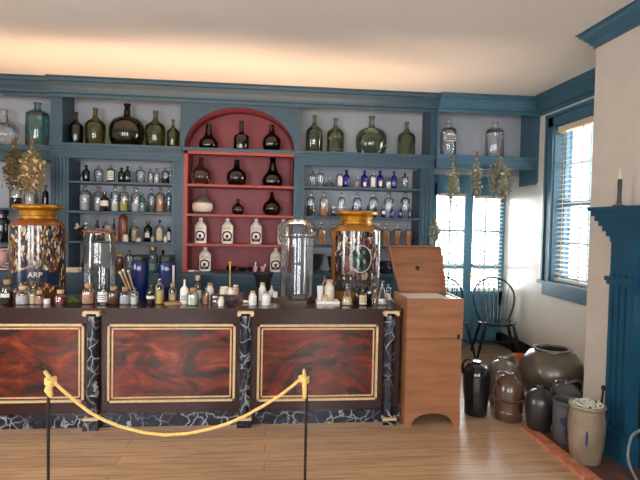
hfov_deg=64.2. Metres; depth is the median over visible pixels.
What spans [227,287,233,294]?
pot
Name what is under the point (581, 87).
crown molding
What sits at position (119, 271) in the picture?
wooden stick
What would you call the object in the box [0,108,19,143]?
flask
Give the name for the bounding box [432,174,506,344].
door
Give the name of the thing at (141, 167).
glass bottle
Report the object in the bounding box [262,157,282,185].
bottle
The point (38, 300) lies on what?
jar
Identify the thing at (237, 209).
bottle
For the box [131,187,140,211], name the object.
glass bottle
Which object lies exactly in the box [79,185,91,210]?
glass bottle
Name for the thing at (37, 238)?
jar
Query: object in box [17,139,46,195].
bunch
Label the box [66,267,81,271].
box
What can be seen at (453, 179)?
bunch
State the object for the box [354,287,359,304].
glass bottle
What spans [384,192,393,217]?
glass bottle
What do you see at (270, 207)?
bottle
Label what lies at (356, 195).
glass bottle
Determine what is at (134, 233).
glass bottle
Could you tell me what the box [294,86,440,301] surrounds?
bay
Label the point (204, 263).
print
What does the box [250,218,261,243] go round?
bottle
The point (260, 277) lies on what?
mortar
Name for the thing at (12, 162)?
bunch
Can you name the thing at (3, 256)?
globe
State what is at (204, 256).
bottle
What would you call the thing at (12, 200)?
glass bottle
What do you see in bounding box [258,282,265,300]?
jar
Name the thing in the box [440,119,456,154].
glass bottle
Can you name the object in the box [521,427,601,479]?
kerb
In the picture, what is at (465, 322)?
chair
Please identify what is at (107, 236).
pot
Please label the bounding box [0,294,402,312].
countertop
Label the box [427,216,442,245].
bunch
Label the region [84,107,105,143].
glass bottle
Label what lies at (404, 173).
glass bottle
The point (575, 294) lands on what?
window
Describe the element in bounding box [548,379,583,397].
jug
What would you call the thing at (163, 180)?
glass bottle
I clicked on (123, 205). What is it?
glass bottle
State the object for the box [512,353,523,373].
terracotta pot
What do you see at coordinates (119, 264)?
glass bottle
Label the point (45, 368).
barrier post
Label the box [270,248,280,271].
bottle
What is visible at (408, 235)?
glass bottle
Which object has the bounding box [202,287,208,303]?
glass bottle
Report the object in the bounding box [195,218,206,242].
bottle
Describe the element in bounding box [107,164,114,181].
glass bottle
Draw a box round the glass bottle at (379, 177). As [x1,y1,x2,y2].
[377,171,382,187]
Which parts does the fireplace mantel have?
bed moulding, firebox panel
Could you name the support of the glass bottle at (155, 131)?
on the bay at (69, 94)
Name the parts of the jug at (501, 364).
handle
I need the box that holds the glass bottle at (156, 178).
[154,168,159,182]
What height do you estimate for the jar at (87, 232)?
0.592 m
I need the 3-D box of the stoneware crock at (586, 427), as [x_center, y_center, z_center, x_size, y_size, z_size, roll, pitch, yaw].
[1.827,1.321,3.499,0.239,0.401,0.239,1,2,-6]
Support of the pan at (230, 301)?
on the counter at (142, 364)
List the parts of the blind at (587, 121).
rail, head rail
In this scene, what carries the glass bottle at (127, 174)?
on the bay at (69, 94)
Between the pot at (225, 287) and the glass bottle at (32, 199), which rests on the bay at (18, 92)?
the glass bottle at (32, 199)
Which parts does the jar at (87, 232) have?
lid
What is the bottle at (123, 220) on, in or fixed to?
on the bay at (69, 94)
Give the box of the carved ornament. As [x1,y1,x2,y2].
[74,223,86,240]
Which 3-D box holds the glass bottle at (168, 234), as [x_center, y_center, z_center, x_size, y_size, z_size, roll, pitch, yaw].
[-1.724,-0.074,5.826,0.057,0.194,0.059,1,2,-6]
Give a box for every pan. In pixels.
[226,266,237,271]
[227,299,236,304]
[238,267,247,271]
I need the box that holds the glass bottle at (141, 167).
[136,167,144,182]
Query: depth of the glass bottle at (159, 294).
4.07 m
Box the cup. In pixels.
[317,286,323,300]
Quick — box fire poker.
[601,385,605,402]
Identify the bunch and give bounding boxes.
[2,138,25,196]
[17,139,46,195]
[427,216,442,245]
[445,155,460,212]
[466,151,482,209]
[487,150,512,205]
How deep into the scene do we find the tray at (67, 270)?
5.46 m
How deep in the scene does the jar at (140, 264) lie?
4.29 m
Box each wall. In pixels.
[501,96,593,365]
[583,25,639,403]
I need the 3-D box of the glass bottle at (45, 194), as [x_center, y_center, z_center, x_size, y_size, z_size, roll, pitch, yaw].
[-3.055,-0.482,5.677,0.067,0.267,0.067,1,2,-6]
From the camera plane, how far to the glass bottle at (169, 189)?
5.86 m
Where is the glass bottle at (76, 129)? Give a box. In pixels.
[69,112,83,142]
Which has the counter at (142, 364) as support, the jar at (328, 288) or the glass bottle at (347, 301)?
the glass bottle at (347, 301)
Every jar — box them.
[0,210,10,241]
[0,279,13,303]
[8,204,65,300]
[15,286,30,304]
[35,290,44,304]
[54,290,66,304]
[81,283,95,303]
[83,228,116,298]
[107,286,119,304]
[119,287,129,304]
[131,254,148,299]
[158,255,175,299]
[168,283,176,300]
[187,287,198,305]
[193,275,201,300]
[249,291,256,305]
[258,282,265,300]
[261,291,269,305]
[278,219,316,298]
[324,279,333,300]
[331,210,379,301]
[519,343,583,393]
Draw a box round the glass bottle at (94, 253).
[91,253,100,270]
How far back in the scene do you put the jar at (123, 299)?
4.03 m
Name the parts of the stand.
post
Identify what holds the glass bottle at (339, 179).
on the bay at (353, 108)
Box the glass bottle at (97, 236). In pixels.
[93,216,100,240]
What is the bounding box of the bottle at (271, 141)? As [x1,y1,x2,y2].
[262,124,280,149]
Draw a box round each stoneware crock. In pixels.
[552,396,570,444]
[567,398,606,465]
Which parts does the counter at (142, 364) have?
panel, gilt moulding, panel, gilt moulding, panel, gilt moulding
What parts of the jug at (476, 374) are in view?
handle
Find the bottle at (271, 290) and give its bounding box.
[268,285,274,299]
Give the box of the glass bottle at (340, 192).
[337,192,344,216]
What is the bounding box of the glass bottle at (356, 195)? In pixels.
[353,192,360,206]
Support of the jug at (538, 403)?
on the floor
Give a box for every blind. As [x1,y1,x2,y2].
[437,193,465,290]
[472,196,503,290]
[553,116,593,286]
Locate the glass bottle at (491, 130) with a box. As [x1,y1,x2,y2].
[484,121,504,155]
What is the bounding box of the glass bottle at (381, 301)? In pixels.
[377,280,386,304]
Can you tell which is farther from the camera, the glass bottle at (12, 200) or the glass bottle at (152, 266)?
the glass bottle at (152, 266)
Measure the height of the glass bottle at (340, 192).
0.295 m
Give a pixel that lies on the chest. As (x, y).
(431, 332)
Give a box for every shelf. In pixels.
[434,92,539,186]
[587,205,639,210]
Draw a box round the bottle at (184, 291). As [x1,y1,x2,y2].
[180,279,188,303]
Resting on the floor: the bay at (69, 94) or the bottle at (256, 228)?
the bay at (69, 94)
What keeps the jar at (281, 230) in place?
on the tray at (314, 297)
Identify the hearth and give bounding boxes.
[542,429,639,479]
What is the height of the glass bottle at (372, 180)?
0.202 m
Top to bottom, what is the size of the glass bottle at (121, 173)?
0.169 m
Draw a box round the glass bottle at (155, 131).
[145,110,165,145]
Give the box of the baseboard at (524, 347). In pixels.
[499,332,532,353]
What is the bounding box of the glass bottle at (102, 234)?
[101,223,104,240]
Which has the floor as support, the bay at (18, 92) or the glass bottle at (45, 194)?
the bay at (18, 92)
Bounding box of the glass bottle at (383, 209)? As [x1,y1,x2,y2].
[381,206,384,217]
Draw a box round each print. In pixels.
[195,231,204,240]
[200,259,209,268]
[222,231,231,240]
[251,231,260,241]
[271,260,279,269]
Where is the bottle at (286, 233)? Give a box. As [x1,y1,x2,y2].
[277,219,288,244]
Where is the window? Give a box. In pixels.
[536,98,593,305]
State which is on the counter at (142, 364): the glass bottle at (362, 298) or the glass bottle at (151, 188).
the glass bottle at (362, 298)
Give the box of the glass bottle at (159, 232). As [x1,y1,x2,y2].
[156,220,163,241]
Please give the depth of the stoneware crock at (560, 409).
3.75 m
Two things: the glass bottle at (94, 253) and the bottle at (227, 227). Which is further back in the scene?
the bottle at (227, 227)
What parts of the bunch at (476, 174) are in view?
stem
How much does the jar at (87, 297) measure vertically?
0.159 m
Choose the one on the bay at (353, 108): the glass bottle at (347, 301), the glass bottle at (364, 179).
the glass bottle at (364, 179)
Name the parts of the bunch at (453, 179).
stem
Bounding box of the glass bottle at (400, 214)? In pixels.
[398,207,402,217]
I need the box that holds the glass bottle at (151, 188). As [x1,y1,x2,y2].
[147,188,155,211]
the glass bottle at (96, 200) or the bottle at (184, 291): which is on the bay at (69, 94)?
the glass bottle at (96, 200)
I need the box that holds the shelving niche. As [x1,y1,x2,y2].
[177,81,297,294]
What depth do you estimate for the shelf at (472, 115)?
6.19 m
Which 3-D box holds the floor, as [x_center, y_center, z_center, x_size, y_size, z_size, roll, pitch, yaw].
[-1.001,1.562,2.066,8.280,0.100,9.400,1,2,-6]
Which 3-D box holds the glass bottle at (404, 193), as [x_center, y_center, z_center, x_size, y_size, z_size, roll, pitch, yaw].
[1.024,-0.422,6.134,0.116,0.319,0.116,1,2,-6]
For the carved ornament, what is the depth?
5.69 m
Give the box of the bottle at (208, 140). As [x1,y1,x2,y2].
[199,123,217,147]
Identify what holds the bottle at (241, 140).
on the shelving niche
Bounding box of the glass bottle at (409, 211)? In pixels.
[407,208,411,217]
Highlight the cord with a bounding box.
[626,429,639,479]
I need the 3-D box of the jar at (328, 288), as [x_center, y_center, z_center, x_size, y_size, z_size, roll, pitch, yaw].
[0.079,0.430,4.390,0.090,0.181,0.090,1,2,-6]
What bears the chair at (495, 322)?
on the floor
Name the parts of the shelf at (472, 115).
panel, panel, shelf, cornice, panel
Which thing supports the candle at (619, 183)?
on the candlestick at (619, 182)
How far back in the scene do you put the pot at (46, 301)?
3.96 m
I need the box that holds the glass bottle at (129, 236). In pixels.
[128,226,130,240]
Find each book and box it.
[0,247,7,253]
[0,265,7,270]
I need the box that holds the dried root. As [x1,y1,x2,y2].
[571,397,603,408]
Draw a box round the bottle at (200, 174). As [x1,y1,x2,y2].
[190,158,211,183]
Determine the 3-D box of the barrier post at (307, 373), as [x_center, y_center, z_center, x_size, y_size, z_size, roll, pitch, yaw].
[-0.083,1.131,2.999,0.260,0.736,0.260,1,2,-6]
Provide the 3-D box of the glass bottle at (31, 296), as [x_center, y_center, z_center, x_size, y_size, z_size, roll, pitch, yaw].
[-2.232,0.424,3.970,0.059,0.148,0.059,1,2,-6]
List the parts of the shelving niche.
niche frame, shelf, cornice, arch panel, shelf, shelf, shelf, panel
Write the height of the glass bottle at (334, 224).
0.261 m
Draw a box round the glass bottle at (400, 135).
[397,121,415,153]
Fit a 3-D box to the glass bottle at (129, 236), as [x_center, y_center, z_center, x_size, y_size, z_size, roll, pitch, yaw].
[-2.173,-0.073,5.841,0.053,0.172,0.053,1,2,-6]
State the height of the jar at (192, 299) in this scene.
0.136 m
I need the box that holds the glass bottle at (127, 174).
[124,166,130,181]
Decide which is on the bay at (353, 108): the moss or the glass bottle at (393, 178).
the glass bottle at (393, 178)
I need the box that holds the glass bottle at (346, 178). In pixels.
[343,170,349,186]
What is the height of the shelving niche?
3.110 m
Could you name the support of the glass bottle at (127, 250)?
on the bay at (69, 94)
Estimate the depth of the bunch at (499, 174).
5.88 m
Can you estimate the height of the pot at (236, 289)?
0.078 m
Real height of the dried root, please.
0.064 m
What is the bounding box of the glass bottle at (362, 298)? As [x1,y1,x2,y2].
[359,287,366,305]
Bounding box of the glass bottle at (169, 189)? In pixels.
[166,189,171,212]
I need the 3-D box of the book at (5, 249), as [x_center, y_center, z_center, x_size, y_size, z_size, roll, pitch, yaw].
[-3.503,0.111,5.600,0.250,0.060,0.233,1,2,-6]
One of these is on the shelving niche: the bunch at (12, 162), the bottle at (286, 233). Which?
the bottle at (286, 233)
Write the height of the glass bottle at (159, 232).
0.251 m
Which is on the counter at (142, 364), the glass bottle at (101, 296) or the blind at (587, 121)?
the glass bottle at (101, 296)
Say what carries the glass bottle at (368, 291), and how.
on the counter at (142, 364)
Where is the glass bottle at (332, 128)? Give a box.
[326,117,343,151]
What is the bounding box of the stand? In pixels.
[211,261,243,301]
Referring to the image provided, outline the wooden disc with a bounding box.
[164,301,181,304]
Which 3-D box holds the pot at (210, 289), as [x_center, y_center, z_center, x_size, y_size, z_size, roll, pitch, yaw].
[-0.939,0.439,4.348,0.068,0.145,0.068,1,2,-6]
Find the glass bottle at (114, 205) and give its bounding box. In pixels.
[110,186,118,211]
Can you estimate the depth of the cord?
3.29 m
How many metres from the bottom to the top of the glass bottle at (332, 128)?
0.425 m
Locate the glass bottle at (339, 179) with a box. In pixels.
[336,170,342,186]
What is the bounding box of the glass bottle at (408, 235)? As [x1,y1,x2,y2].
[405,224,412,245]
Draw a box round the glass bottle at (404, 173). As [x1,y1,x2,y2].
[401,173,407,188]
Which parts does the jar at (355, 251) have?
lid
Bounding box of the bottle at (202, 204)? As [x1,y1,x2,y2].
[192,189,212,213]
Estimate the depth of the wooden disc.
4.08 m
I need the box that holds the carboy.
[25,102,49,145]
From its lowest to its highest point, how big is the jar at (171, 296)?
0.140 m
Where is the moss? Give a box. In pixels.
[67,296,79,302]
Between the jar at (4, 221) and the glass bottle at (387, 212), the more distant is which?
the glass bottle at (387, 212)
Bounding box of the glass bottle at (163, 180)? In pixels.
[161,167,168,182]
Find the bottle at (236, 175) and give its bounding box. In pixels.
[226,159,246,184]
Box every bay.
[0,73,50,290]
[45,74,182,294]
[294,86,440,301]
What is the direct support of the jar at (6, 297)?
on the counter at (142, 364)
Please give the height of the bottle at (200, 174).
0.311 m
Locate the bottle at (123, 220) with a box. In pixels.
[119,214,127,240]
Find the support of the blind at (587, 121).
attached to the window
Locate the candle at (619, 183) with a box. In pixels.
[617,179,621,200]
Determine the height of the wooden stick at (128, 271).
0.254 m
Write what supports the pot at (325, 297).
on the tray at (336, 301)
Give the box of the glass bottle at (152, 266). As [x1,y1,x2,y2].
[148,247,157,270]
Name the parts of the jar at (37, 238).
lid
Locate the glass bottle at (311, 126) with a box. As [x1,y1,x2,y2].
[306,115,322,150]
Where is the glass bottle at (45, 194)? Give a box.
[42,185,48,203]
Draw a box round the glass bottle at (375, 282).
[372,282,377,304]
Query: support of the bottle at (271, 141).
on the shelving niche
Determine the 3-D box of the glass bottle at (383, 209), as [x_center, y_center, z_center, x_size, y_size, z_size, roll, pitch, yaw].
[0.745,-0.331,5.997,0.049,0.135,0.051,1,2,-6]
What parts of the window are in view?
sill, frame, pane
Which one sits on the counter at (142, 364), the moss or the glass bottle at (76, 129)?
the moss
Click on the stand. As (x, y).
(239, 297)
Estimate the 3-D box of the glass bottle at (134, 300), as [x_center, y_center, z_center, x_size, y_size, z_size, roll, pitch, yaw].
[-1.470,0.442,4.041,0.063,0.139,0.063,1,2,-6]
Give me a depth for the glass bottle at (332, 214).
5.95 m
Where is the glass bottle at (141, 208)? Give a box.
[139,194,145,211]
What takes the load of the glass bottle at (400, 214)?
on the bay at (353, 108)
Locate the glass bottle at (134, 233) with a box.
[131,220,137,241]
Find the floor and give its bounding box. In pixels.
[0,344,581,479]
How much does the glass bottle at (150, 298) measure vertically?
0.163 m
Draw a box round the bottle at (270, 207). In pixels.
[263,192,280,214]
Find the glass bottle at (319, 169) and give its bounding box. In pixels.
[317,169,323,185]
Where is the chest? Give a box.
[387,245,463,425]
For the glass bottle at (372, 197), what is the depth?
6.12 m
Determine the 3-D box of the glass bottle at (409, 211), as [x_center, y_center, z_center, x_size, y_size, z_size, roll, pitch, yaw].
[1.061,-0.320,6.031,0.050,0.124,0.050,1,2,-6]
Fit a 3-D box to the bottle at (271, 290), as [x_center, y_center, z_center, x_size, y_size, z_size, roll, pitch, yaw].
[-0.422,0.457,4.445,0.056,0.122,0.056,1,2,-6]
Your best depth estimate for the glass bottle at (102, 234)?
5.81 m
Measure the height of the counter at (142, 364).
0.959 m
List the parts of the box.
lid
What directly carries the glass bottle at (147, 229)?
on the bay at (69, 94)
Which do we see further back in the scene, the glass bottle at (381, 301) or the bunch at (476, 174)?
the bunch at (476, 174)
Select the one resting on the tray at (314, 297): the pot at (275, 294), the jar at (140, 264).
the pot at (275, 294)
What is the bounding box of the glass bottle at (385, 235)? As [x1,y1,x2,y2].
[382,224,389,245]
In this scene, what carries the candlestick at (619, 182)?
on the fireplace mantel
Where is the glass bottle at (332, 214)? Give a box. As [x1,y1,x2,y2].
[331,206,336,216]
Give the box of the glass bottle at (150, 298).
[146,284,154,304]
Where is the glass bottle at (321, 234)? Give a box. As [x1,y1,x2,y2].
[317,223,325,244]
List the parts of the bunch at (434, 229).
stem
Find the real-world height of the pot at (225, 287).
0.067 m
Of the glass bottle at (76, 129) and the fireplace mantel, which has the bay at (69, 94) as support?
the glass bottle at (76, 129)
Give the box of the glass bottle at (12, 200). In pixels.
[9,182,21,207]
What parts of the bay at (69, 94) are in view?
cornice, shelf, shelf, shelf, shelf, panel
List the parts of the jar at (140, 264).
lid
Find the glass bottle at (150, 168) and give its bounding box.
[147,168,153,182]
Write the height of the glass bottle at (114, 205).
0.294 m
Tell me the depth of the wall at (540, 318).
6.15 m
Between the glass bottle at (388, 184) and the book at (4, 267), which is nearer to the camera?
the book at (4, 267)
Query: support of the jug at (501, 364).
on the floor
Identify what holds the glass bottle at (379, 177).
on the bay at (353, 108)
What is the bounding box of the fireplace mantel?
[587,205,639,468]
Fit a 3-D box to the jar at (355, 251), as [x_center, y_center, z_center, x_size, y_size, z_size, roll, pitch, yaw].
[0.322,0.129,4.621,0.436,0.798,0.441,1,2,-6]
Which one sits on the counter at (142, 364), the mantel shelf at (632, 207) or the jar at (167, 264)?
the jar at (167, 264)
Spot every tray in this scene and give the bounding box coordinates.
[66,269,81,271]
[271,294,316,301]
[315,299,339,303]
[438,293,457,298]
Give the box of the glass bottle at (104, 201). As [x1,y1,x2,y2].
[100,192,108,210]
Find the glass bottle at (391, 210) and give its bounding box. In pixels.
[390,207,393,217]
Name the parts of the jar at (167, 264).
lid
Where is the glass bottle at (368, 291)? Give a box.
[365,283,371,302]
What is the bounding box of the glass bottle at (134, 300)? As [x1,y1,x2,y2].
[130,287,138,304]
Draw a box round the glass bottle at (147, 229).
[144,221,151,241]
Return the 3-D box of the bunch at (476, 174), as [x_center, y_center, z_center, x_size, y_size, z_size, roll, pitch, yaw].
[1.793,-0.676,5.880,0.196,0.699,0.200,1,2,-6]
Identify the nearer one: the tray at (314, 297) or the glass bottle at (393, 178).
the tray at (314, 297)
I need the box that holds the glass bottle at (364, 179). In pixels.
[361,170,367,187]
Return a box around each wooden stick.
[119,271,128,292]
[122,269,133,295]
[127,270,135,295]
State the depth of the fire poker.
3.58 m
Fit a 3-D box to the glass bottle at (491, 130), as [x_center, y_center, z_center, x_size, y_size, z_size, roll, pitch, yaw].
[2.117,-1.214,6.187,0.225,0.443,0.225,1,2,-6]
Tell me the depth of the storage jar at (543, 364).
4.41 m
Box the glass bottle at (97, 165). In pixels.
[94,165,103,180]
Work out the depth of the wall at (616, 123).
3.77 m
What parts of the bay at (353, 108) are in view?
shelf, panel, shelf, shelf, shelf, cornice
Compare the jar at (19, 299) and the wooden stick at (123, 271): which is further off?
the wooden stick at (123, 271)
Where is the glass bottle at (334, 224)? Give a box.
[329,223,335,244]
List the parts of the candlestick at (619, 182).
flame bulb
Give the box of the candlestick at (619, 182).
[612,167,625,205]
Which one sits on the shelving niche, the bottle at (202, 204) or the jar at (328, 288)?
the bottle at (202, 204)
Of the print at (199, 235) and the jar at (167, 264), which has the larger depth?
the print at (199, 235)
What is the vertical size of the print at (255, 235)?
0.120 m
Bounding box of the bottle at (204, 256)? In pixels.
[199,247,210,270]
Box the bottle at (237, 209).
[232,199,243,214]
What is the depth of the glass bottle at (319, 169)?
6.00 m
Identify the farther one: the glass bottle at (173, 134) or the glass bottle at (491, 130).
the glass bottle at (491, 130)
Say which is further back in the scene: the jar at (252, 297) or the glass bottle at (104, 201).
the glass bottle at (104, 201)
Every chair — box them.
[445,276,475,358]
[470,277,520,358]
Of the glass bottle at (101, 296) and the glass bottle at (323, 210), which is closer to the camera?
the glass bottle at (101, 296)
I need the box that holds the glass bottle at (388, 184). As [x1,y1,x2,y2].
[386,175,390,187]
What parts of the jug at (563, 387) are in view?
handle, handle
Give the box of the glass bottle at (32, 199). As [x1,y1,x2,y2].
[24,182,37,203]
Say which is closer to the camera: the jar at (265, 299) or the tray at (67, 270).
the jar at (265, 299)
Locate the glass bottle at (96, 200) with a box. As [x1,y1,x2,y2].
[93,186,102,210]
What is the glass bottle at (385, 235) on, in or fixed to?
on the bay at (353, 108)
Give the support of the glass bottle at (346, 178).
on the bay at (353, 108)
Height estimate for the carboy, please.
0.490 m
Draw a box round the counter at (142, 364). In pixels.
[0,294,402,431]
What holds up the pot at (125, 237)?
on the bay at (69, 94)
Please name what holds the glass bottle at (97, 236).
on the bay at (69, 94)
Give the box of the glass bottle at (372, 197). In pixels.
[369,191,377,210]
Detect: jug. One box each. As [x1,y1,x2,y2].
[461,358,490,417]
[488,354,518,405]
[492,371,524,423]
[524,385,552,433]
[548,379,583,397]
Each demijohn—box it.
[108,103,144,144]
[355,116,386,152]
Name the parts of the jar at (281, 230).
lid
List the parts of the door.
casing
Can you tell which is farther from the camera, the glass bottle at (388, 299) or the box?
the box
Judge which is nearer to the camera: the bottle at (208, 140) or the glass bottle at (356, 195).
the bottle at (208, 140)
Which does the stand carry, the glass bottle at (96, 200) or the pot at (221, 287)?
the pot at (221, 287)
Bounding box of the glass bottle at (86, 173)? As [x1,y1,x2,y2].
[83,165,89,180]
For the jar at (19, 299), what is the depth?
3.94 m
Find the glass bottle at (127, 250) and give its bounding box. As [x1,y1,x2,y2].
[125,250,131,270]
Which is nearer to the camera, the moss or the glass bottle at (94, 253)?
the moss
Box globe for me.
[0,249,7,266]
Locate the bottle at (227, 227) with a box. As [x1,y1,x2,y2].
[222,218,232,243]
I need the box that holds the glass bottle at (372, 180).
[370,171,375,187]
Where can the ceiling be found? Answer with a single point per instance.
(501, 47)
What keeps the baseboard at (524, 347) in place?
attached to the wall at (540, 318)
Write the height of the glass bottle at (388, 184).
0.161 m
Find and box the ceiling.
[0,0,633,95]
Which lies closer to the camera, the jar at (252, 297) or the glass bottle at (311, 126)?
the jar at (252, 297)
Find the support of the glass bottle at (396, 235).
on the bay at (353, 108)
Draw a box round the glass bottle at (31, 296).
[29,285,37,304]
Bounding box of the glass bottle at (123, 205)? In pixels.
[119,186,128,211]
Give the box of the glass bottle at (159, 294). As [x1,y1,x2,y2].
[155,278,163,304]
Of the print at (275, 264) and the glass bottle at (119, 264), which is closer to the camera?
the glass bottle at (119, 264)
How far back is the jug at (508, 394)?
4.16 m
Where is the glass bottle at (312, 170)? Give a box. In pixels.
[310,170,315,185]
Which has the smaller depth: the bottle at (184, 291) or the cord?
the cord
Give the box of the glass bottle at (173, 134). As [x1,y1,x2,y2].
[167,119,179,145]
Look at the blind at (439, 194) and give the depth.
6.76 m
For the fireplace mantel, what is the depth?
3.45 m
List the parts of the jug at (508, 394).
handle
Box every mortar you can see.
[253,272,272,297]
[313,254,323,272]
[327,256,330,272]
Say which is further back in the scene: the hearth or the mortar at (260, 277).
the mortar at (260, 277)
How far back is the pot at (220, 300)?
4.05 m
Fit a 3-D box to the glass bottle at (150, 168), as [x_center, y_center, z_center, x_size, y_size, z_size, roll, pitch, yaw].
[-1.921,-0.727,5.784,0.068,0.170,0.068,1,2,-6]
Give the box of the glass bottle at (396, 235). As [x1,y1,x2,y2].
[393,224,400,244]
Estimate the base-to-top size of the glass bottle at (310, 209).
0.293 m
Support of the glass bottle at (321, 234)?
on the bay at (353, 108)
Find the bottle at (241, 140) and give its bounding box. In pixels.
[233,120,248,148]
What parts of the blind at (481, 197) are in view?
rail, head rail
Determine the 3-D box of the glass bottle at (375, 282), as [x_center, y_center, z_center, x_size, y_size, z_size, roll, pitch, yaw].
[0.463,0.449,4.287,0.047,0.185,0.047,1,2,-6]
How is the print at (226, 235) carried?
attached to the bottle at (227, 227)
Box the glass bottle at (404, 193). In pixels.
[400,193,409,210]
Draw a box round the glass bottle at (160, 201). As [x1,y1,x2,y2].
[156,187,164,212]
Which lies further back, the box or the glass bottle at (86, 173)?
the glass bottle at (86, 173)
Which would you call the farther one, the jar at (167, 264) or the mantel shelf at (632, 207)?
the jar at (167, 264)
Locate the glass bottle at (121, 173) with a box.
[118,167,123,181]
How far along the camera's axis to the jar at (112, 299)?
4.02 m
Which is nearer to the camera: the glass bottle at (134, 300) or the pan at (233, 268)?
the glass bottle at (134, 300)
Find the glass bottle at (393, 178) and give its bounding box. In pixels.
[391,171,396,187]
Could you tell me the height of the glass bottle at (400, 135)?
0.413 m
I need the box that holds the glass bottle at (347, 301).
[341,283,352,305]
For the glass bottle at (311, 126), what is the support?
on the bay at (353, 108)
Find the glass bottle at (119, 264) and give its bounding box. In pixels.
[115,253,123,270]
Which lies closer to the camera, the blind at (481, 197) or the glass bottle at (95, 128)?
the glass bottle at (95, 128)
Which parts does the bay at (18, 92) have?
shelf, shelf, cornice, panel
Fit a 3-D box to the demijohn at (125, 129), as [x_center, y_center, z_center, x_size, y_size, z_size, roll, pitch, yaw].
[-2.181,-1.297,5.767,0.391,0.487,0.391,1,2,-6]
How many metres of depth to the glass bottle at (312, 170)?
5.99 m
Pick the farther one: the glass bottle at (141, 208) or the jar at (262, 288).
the glass bottle at (141, 208)
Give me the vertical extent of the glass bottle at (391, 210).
0.124 m
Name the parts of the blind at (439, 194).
head rail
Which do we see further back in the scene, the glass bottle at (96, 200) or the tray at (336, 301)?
the glass bottle at (96, 200)
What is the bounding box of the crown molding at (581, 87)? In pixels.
[534,0,639,115]
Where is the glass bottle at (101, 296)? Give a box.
[97,284,107,304]
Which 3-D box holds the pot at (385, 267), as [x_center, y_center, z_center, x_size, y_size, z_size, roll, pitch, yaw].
[0.754,0.324,6.093,0.239,0.137,0.239,1,2,-6]
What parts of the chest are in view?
lid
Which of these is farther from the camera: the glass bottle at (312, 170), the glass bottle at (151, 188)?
the glass bottle at (312, 170)
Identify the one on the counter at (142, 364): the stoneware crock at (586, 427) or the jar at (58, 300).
the jar at (58, 300)
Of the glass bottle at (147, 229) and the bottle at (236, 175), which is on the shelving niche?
the bottle at (236, 175)
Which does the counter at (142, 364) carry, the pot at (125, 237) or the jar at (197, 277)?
the jar at (197, 277)
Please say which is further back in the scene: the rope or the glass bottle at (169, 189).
the glass bottle at (169, 189)
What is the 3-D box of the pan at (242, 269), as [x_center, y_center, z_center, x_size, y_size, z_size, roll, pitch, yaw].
[-0.898,0.339,5.915,0.103,0.055,0.103,-1,3,-41]
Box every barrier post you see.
[44,367,50,479]
[303,372,308,479]
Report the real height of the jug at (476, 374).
0.472 m
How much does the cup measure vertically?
0.128 m
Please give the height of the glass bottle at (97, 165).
0.191 m
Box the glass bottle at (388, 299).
[385,284,390,300]
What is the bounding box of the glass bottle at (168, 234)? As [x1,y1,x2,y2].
[166,225,170,241]
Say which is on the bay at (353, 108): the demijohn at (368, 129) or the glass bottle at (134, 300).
the demijohn at (368, 129)
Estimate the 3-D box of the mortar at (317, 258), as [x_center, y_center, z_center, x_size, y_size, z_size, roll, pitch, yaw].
[-0.045,0.274,6.010,0.177,0.212,0.177,1,2,-6]
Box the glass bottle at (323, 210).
[319,191,328,215]
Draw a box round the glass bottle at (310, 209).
[307,191,314,215]
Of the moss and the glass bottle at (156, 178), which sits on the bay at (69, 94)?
the glass bottle at (156, 178)
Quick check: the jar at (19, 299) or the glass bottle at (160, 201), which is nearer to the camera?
the jar at (19, 299)
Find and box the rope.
[43,369,308,436]
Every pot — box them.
[43,299,50,303]
[105,226,110,240]
[122,234,127,241]
[206,283,213,300]
[218,296,223,305]
[220,286,223,294]
[224,286,227,294]
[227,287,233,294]
[233,285,238,294]
[273,292,277,300]
[322,295,328,300]
[379,261,392,273]
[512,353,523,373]

